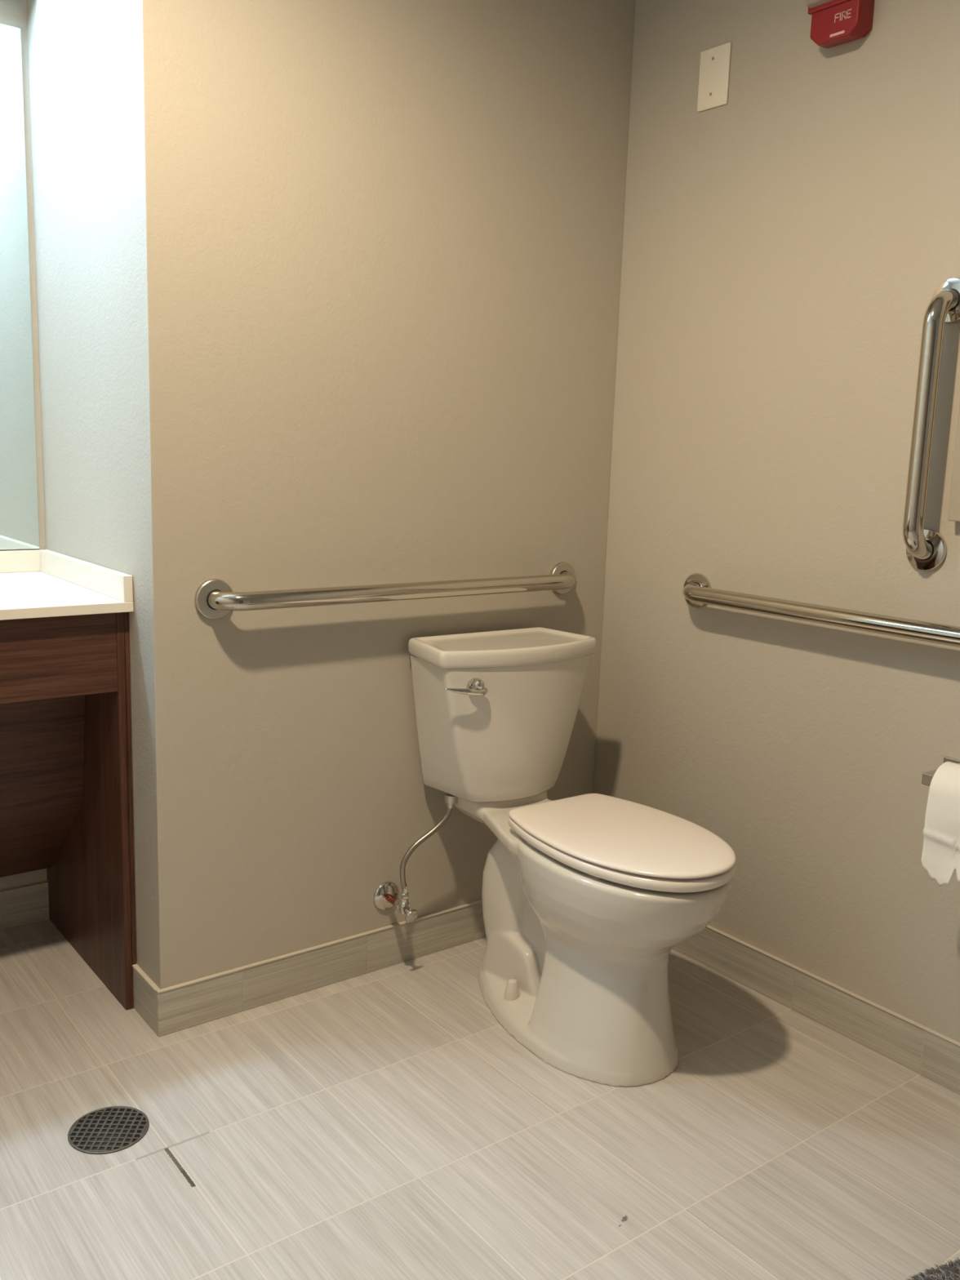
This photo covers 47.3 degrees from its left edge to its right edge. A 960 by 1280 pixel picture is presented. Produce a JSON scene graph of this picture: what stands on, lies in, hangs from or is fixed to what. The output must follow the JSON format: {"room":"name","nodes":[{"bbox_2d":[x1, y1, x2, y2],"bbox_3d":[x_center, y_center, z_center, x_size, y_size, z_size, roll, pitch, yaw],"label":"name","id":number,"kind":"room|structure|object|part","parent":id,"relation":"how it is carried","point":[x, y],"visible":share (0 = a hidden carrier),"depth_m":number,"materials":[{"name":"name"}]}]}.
{"room":"accessible bathroom","nodes":[
{"label":"accessible bathroom","id":0,"kind":"room"},
{"bbox_2d":[0,0,48,890],"bbox_3d":[-1.674,-0.449,2.135,1.554,2.440,0.100,-6,12,-37],"label":"wall","id":1,"kind":"structure","parent":0,"point":[12,12],"depth_m":2.50,"materials":[{"name":"beige paint"}]},
{"bbox_2d":[0,22,39,550],"bbox_3d":[-1.587,-0.724,2.078,1.410,1.144,0.006,-6,12,-37],"label":"wall mirror","id":2,"kind":"object","parent":1,"relation":"attached to","point":[19,499],"visible":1,"depth_m":2.49,"materials":[{"name":"clear glass"}]},
{"bbox_2d":[0,880,49,929],"bbox_3d":[-1.643,0.708,2.321,1.445,0.099,0.011,-6,12,-37],"label":"baseboard","id":3,"kind":"structure","parent":1,"relation":"attached to","point":[28,904],"depth_m":2.71,"materials":[{"name":"tile"}]},
{"bbox_2d":[26,0,635,989],"bbox_3d":[-0.378,-0.503,2.693,1.186,2.440,0.785,-6,12,-37],"label":"wall","id":4,"kind":"structure","parent":0,"point":[327,291],"depth_m":2.29,"materials":[{"name":"beige paint"}]},
{"bbox_2d":[132,963,159,1034],"bbox_3d":[-0.859,0.705,2.492,0.011,0.099,0.676,-6,12,-37],"label":"baseboard","id":5,"kind":"structure","parent":4,"relation":"attached to","point":[144,989],"depth_m":2.27,"materials":[{"name":"tile"}]},
{"bbox_2d":[156,899,485,1036],"bbox_3d":[-0.183,0.712,2.579,1.186,0.099,0.011,-6,12,-37],"label":"baseboard","id":6,"kind":"structure","parent":4,"relation":"attached to","point":[191,1003],"depth_m":2.43,"materials":[{"name":"tile"}]},
{"bbox_2d":[194,561,575,619],"bbox_3d":[-0.139,-0.111,2.406,0.995,0.081,0.074,-6,12,-37],"label":"grab bar","id":7,"kind":"object","parent":4,"relation":"attached to","point":[215,598],"visible":1,"depth_m":2.29,"materials":[{"name":"metal"}]},
{"bbox_2d":[373,792,457,922],"bbox_3d":[-0.144,0.490,2.499,0.159,0.287,0.111,-6,12,-37],"label":"water supply valve","id":8,"kind":"object","parent":4,"relation":"attached to","point":[386,895],"visible":0.98,"depth_m":2.48,"materials":[{"name":"silver metal"}]},
{"bbox_3d":[-0.158,0.618,2.462,0.034,0.033,0.029,-6,12,-37],"label":"valve handle","id":9,"kind":"part","parent":8,"relation":"part of","materials":[{"name":"silver metal"}]},
{"bbox_2d":[0,919,959,1279],"bbox_3d":[0.155,1.102,0.993,2.840,0.100,4.585,-6,12,-37],"label":"floor","id":10,"kind":"structure","parent":0,"point":[384,1123],"depth_m":1.92,"materials":[{"name":"tile"}]},
{"bbox_2d":[0,612,136,1009],"bbox_3d":[-1.462,0.379,2.046,1.450,0.854,0.552,-6,12,-37],"label":"vanity cabinet","id":11,"kind":"object","parent":10,"relation":"on","point":[66,797],"visible":0.81,"depth_m":2.34,"materials":[{"name":"brown wood"}]},
{"bbox_2d":[0,549,133,620],"bbox_3d":[-1.438,-0.080,1.955,1.452,0.072,0.581,-6,12,-37],"label":"countertop","id":12,"kind":"structure","parent":11,"relation":"on","point":[37,583],"depth_m":2.26,"materials":[{"name":"stone"}]},
{"bbox_3d":[-0.895,0.322,2.475,0.024,0.853,0.552,-6,12,-37],"label":"panel","id":13,"kind":"part","parent":11,"relation":"part of","materials":[{"name":"brown wood"}]},
{"bbox_2d":[67,1106,149,1154],"bbox_3d":[-0.652,0.859,1.924,0.136,0.003,0.136,-6,12,-37],"label":"floor drain","id":14,"kind":"object","parent":10,"relation":"on","point":[112,1129],"visible":1,"depth_m":1.92,"materials":[{"name":"metal"}]},
{"bbox_2d":[408,626,736,1087],"bbox_3d":[0.202,0.431,2.305,0.433,0.789,0.778,-5,12,-35],"label":"toilet","id":15,"kind":"object","parent":10,"relation":"on","point":[587,899],"visible":1,"depth_m":2.23,"materials":[{"name":"ceramic"}]},
{"bbox_3d":[-0.025,0.110,2.296,0.101,0.021,0.022,-4,11,-29],"label":"lever arm","id":16,"kind":"part","parent":15,"relation":"part of","materials":[{"name":"silver metal"}]},
{"bbox_3d":[-0.011,0.099,2.325,0.037,0.038,0.021,-3,11,-27],"label":"flush lever","id":17,"kind":"part","parent":15,"relation":"part of","materials":[{"name":"silver metal"}]},
{"bbox_3d":[0.049,0.189,2.495,0.407,0.310,0.215,-5,12,-35],"label":"tank","id":18,"kind":"part","parent":15,"relation":"part of","materials":[{"name":"ceramic"}]},
{"bbox_3d":[0.057,0.017,2.462,0.430,0.038,0.226,-5,12,-35],"label":"tank lid","id":19,"kind":"part","parent":15,"relation":"part of","materials":[{"name":"ceramic"}]},
{"bbox_3d":[0.200,0.604,2.332,0.345,0.438,0.757,-5,12,-35],"label":"bowl","id":20,"kind":"part","parent":15,"relation":"part of","materials":[{"name":"ceramic"}]},
{"bbox_3d":[0.291,0.405,2.178,0.332,0.023,0.480,-5,12,-35],"label":"seat","id":21,"kind":"part","parent":15,"relation":"part of","materials":[{"name":"plastic"}]},
{"bbox_3d":[0.292,0.385,2.174,0.332,0.016,0.480,-5,12,-35],"label":"seat lid","id":22,"kind":"part","parent":15,"relation":"part of","materials":[{"name":"plastic"}]},
{"bbox_2d":[906,1257,959,1279],"bbox_3d":[0.740,0.941,1.472,0.501,0.089,0.367,-4,12,-32],"label":"rug","id":23,"kind":"object","parent":10,"relation":"on","point":[944,1272],"visible":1,"depth_m":1.61,"materials":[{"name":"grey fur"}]},
{"bbox_2d":[593,0,959,1042],"bbox_3d":[1.285,-0.256,1.599,0.100,2.440,4.585,-6,12,-37],"label":"wall","id":24,"kind":"structure","parent":0,"point":[788,244],"depth_m":2.33,"materials":[{"name":"beige paint"}]},
{"bbox_2d":[697,42,731,111],"bbox_3d":[0.512,-1.233,2.401,0.006,0.125,0.085,-6,12,-37],"label":"wall plate","id":25,"kind":"object","parent":24,"relation":"attached to","point":[714,65],"visible":1,"depth_m":2.40,"materials":[{"name":"plastic"}]},
{"bbox_2d":[672,924,959,1093],"bbox_3d":[1.410,0.954,1.500,0.011,0.099,3.700,-6,12,-37],"label":"baseboard","id":26,"kind":"structure","parent":24,"relation":"attached to","point":[935,1055],"depth_m":2.34,"materials":[{"name":"tile"}]},
{"bbox_2d":[682,573,959,647],"bbox_3d":[0.804,-0.029,2.118,0.074,0.081,1.148,-6,12,-37],"label":"grab bar","id":27,"kind":"object","parent":24,"relation":"attached to","point":[697,591],"visible":1,"depth_m":2.21,"materials":[{"name":"metal"}]},
{"bbox_2d":[806,0,874,48],"bbox_3d":[0.690,-1.247,2.109,0.074,0.176,0.116,-6,12,-37],"label":"fire alarm","id":28,"kind":"object","parent":24,"relation":"attached to","point":[834,23],"visible":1,"depth_m":2.10,"materials":[{"name":"red plastic"}]},
{"bbox_3d":[0.678,-1.274,2.106,0.011,0.108,0.100,-6,12,-37],"label":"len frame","id":29,"kind":"part","parent":28,"relation":"part of","materials":[{"name":"red plastic"}]},
{"bbox_2d":[902,277,959,570],"bbox_3d":[0.833,-0.396,2.032,0.074,0.540,0.081,-6,12,-37],"label":"grab bar","id":30,"kind":"object","parent":24,"relation":"attached to","point":[926,548],"visible":1,"depth_m":2.01,"materials":[{"name":"metal"}]},
{"bbox_2d":[921,756,959,786],"bbox_3d":[0.923,0.265,1.978,0.100,0.042,0.236,-6,12,-37],"label":"toilet paper holder","id":31,"kind":"object","parent":24,"relation":"attached to","point":[927,776],"visible":0.35,"depth_m":2.03,"materials":[{"name":"silver metal"}]},
{"bbox_3d":[0.863,0.255,2.052,0.094,0.022,0.020,-6,12,-37],"label":"arm","id":32,"kind":"part","parent":31,"relation":"part of","materials":[{"name":"silver metal"}]},
{"bbox_2d":[920,761,959,886],"bbox_3d":[0.892,0.343,1.964,0.101,0.222,0.153,-6,12,-37],"label":"toilet paper roll","id":33,"kind":"object","parent":31,"relation":"hanging from","point":[940,855],"visible":1,"depth_m":1.97,"materials":[{"name":"white paper"}]}
]}

